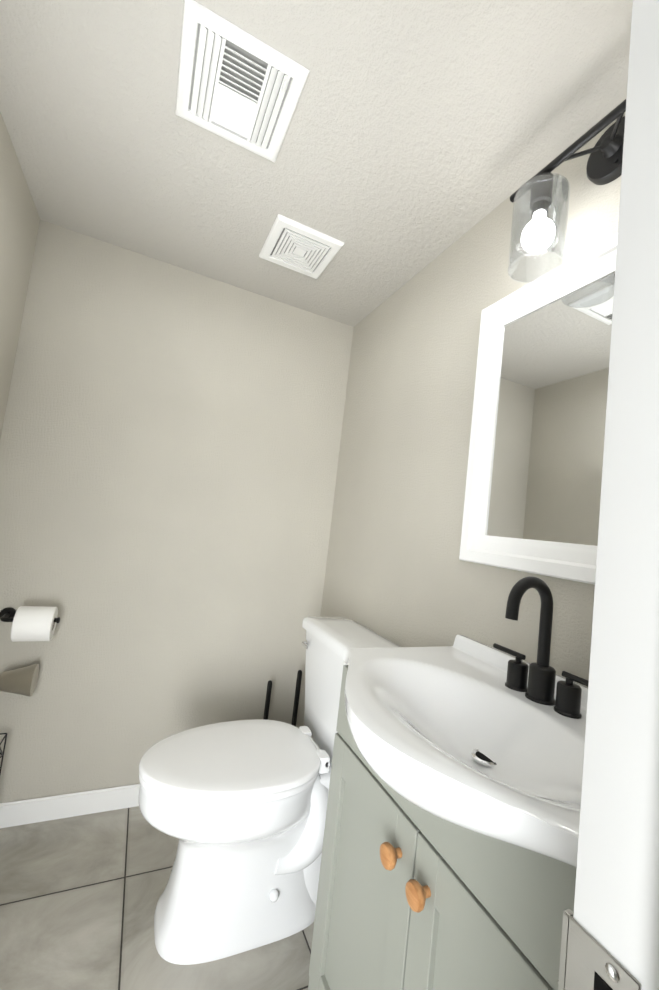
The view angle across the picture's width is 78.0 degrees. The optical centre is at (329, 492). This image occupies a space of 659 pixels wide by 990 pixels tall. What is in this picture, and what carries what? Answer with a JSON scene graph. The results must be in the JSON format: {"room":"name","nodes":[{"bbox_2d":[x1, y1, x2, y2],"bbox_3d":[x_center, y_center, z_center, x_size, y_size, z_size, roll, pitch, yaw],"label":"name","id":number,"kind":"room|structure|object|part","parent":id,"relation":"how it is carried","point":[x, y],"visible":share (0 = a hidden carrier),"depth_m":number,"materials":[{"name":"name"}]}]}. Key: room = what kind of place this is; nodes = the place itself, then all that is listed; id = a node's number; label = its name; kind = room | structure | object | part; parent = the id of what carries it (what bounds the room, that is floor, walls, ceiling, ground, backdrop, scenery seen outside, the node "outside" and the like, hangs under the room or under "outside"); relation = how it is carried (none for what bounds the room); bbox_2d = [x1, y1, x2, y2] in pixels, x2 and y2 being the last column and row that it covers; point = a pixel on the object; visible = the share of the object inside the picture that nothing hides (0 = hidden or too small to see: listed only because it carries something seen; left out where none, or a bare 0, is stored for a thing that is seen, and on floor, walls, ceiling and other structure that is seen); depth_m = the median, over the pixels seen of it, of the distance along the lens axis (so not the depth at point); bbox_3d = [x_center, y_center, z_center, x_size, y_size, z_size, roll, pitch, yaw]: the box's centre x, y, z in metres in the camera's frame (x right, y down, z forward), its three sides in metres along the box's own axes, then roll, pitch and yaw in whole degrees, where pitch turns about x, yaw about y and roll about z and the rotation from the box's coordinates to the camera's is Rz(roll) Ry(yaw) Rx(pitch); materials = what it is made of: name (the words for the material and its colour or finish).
{"room":"bathroom","nodes":[
{"label":"bathroom","id":0,"kind":"room"},
{"bbox_2d":[0,112,39,439],"bbox_3d":[-0.882,0.034,0.607,0.120,2.135,1.695,9,-5,-24],"label":"wall","id":1,"kind":"structure","parent":0,"point":[19,221],"depth_m":1.31,"materials":[{"name":"paint"}]},
{"bbox_2d":[0,806,313,989],"bbox_3d":[-0.639,1.121,-0.026,2.740,0.060,3.240,9,-5,-24],"label":"floor","id":2,"kind":"structure","parent":0,"point":[80,896],"depth_m":1.12,"materials":[{"name":"tile"}]},
{"bbox_2d":[0,733,6,774],"bbox_3d":[-1.147,0.963,1.261,0.158,0.330,0.159,9,-5,-24],"label":"wire basket","id":3,"kind":"object","parent":2,"relation":"on","point":[1,752],"visible":1,"depth_m":1.37,"materials":[{"name":"black"}]},
{"bbox_2d":[263,680,271,719],"bbox_3d":[-0.276,1.024,1.688,0.090,0.477,0.090,9,-5,-24],"label":"toilet brush","id":4,"kind":"object","parent":2,"relation":"on","point":[267,701],"visible":0.15,"depth_m":1.69,"materials":[{"name":"black plastic"}]},
{"bbox_2d":[138,616,399,964],"bbox_3d":[-0.198,0.839,1.258,0.727,0.796,0.478,9,-5,-24],"label":"toilet","id":5,"kind":"object","parent":2,"relation":"on","point":[238,809],"visible":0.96,"depth_m":1.12,"materials":[{"name":"white ceramic"}]},
{"bbox_3d":[-0.286,0.782,1.219,0.519,0.022,0.376,9,-5,-24],"label":"lid","id":6,"kind":"part","parent":5,"relation":"part of","materials":[{"name":"white plastic"}]},
{"bbox_3d":[-0.084,0.561,1.499,0.024,0.026,0.063,9,-5,-24],"label":"lever","id":7,"kind":"part","parent":5,"relation":"part of","materials":[{"name":"silver metal"}]},
{"bbox_3d":[0.080,0.502,1.392,0.208,0.044,0.478,9,-5,-24],"label":"tank lid","id":8,"kind":"part","parent":5,"relation":"part of","materials":[{"name":"white ceramic"}]},
{"bbox_2d":[291,670,301,726],"bbox_3d":[-0.156,1.021,1.733,0.124,0.517,0.124,9,-5,-24],"label":"plunger","id":9,"kind":"object","parent":2,"relation":"on","point":[296,698],"visible":0.08,"depth_m":1.74,"materials":[{"name":"black plastic"}]},
{"bbox_2d":[308,576,588,989],"bbox_3d":[0.229,0.689,0.669,0.480,1.103,0.640,9,-5,-24],"label":"bathroom vanity","id":10,"kind":"object","parent":2,"relation":"on","point":[450,848],"visible":0.88,"depth_m":0.64,"materials":[{"name":"painted wood"},{"name":"white ceramic"},{"name":"black metal"}]},
{"bbox_2d":[342,634,588,921],"bbox_3d":[0.262,0.408,0.691,0.480,0.139,0.640,9,-5,-24],"label":"sink","id":11,"kind":"object","parent":10,"relation":"in","point":[492,749],"depth_m":0.63,"materials":[{"name":"white ceramic"}]},
{"bbox_2d":[493,576,588,718],"bbox_3d":[0.375,0.271,0.759,0.129,0.228,0.232,9,-5,-24],"label":"faucet","id":12,"kind":"object","parent":10,"relation":"on","point":[534,700],"depth_m":0.75,"materials":[{"name":"black metal"}]},
{"bbox_2d":[0,220,353,802],"bbox_3d":[-0.615,0.151,1.722,1.540,2.135,0.120,9,-5,-24],"label":"wall","id":13,"kind":"structure","parent":0,"point":[170,440],"depth_m":1.62,"materials":[{"name":"paint"}]},
{"bbox_2d":[0,664,38,696],"bbox_3d":[-1.091,0.633,1.368,0.170,0.104,0.106,9,-5,-24],"label":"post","id":14,"kind":"object","parent":13,"relation":"attached to","point":[22,681],"visible":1,"depth_m":1.36,"materials":[{"name":"beige"}]},
{"bbox_2d":[0,606,59,641],"bbox_3d":[-1.030,0.444,1.387,0.190,0.114,0.131,9,-5,-24],"label":"toilet paper holder","id":15,"kind":"object","parent":13,"relation":"attached to","point":[33,623],"visible":1,"depth_m":1.35,"materials":[{"name":"black"}]},
{"bbox_3d":[-1.038,0.432,1.409,0.190,0.048,0.084,9,-5,-24],"label":"arm","id":16,"kind":"part","parent":15,"relation":"part of"},
{"bbox_2d":[0,784,139,827],"bbox_3d":[-0.706,1.168,1.583,1.300,0.078,0.014,9,-5,-24],"label":"baseboard","id":17,"kind":"structure","parent":13,"relation":"attached to","point":[23,812],"depth_m":1.47,"materials":[{"name":"white wood"}]},
{"bbox_2d":[0,0,632,326],"bbox_3d":[-0.385,-1.062,0.142,2.740,0.080,3.240,9,-5,-24],"label":"ceiling","id":18,"kind":"structure","parent":0,"point":[420,135],"depth_m":1.02,"materials":[{"name":"white paint"}]},
{"bbox_2d":[175,0,309,162],"bbox_3d":[-0.216,-0.930,0.956,0.262,0.018,0.262,9,-5,-24],"label":"ceiling vent","id":19,"kind":"object","parent":18,"relation":"in","point":[240,87],"visible":1,"depth_m":0.93,"materials":[{"name":"white"}]},
{"bbox_2d":[259,214,343,278],"bbox_3d":[-0.108,-0.880,1.481,0.244,0.012,0.244,9,-5,-24],"label":"fan","id":20,"kind":"object","parent":18,"relation":"attached to","point":[291,244],"visible":1,"depth_m":1.46,"materials":[{"name":"white plastic"}]},
{"bbox_2d":[311,99,625,737],"bbox_3d":[0.695,0.212,0.536,0.120,2.135,3.120,9,-5,-24],"label":"wall","id":21,"kind":"structure","parent":0,"point":[399,572],"depth_m":1.31,"materials":[{"name":"paint"}]},
{"bbox_2d":[459,233,617,584],"bbox_3d":[0.538,-0.175,0.833,0.024,0.710,0.666,9,-5,-24],"label":"mirror","id":22,"kind":"object","parent":21,"relation":"attached to","point":[534,479],"visible":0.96,"depth_m":0.94,"materials":[{"name":"white mirror"}]},
{"bbox_2d":[508,99,625,282],"bbox_3d":[0.541,-0.650,0.825,0.154,0.301,0.400,9,-5,-24],"label":"sconce","id":23,"kind":"object","parent":21,"relation":"attached to","point":[603,167],"visible":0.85,"depth_m":0.88,"materials":[{"name":"black"}]},
{"bbox_3d":[0.450,0.168,0.343,0.492,2.135,0.120,9,-5,-24],"label":"wall","id":24,"kind":"structure","parent":0,"visible":0},
{"bbox_2d":[573,0,658,989],"bbox_3d":[-0.124,0.089,0.077,0.879,2.120,0.137,9,-5,-24],"label":"door frame","id":25,"kind":"structure","parent":24,"relation":"attached to","point":[616,909],"depth_m":0.28,"materials":[{"name":"white"}]},
{"bbox_2d":[557,909,641,989],"bbox_3d":[0.171,0.318,0.261,0.007,0.057,0.050,9,-5,-24],"label":"strike plate","id":26,"kind":"object","parent":25,"relation":"attached to","point":[585,955],"visible":1,"depth_m":0.27,"materials":[{"name":"silver metal"}]},
{"bbox_2d":[605,963,618,982],"bbox_3d":[0.172,0.317,0.249,0.001,0.050,0.008,9,-5,-24],"label":"screws","id":27,"kind":"object","parent":26,"relation":"in","point":[611,972],"visible":1,"depth_m":0.25,"materials":[{"name":"silver metal"}]},
{"bbox_3d":[0.172,0.317,0.251,0.002,0.024,0.017,9,-5,-24],"label":"hole in the door jamb strike","id":28,"kind":"part","parent":25,"relation":"part of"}
]}

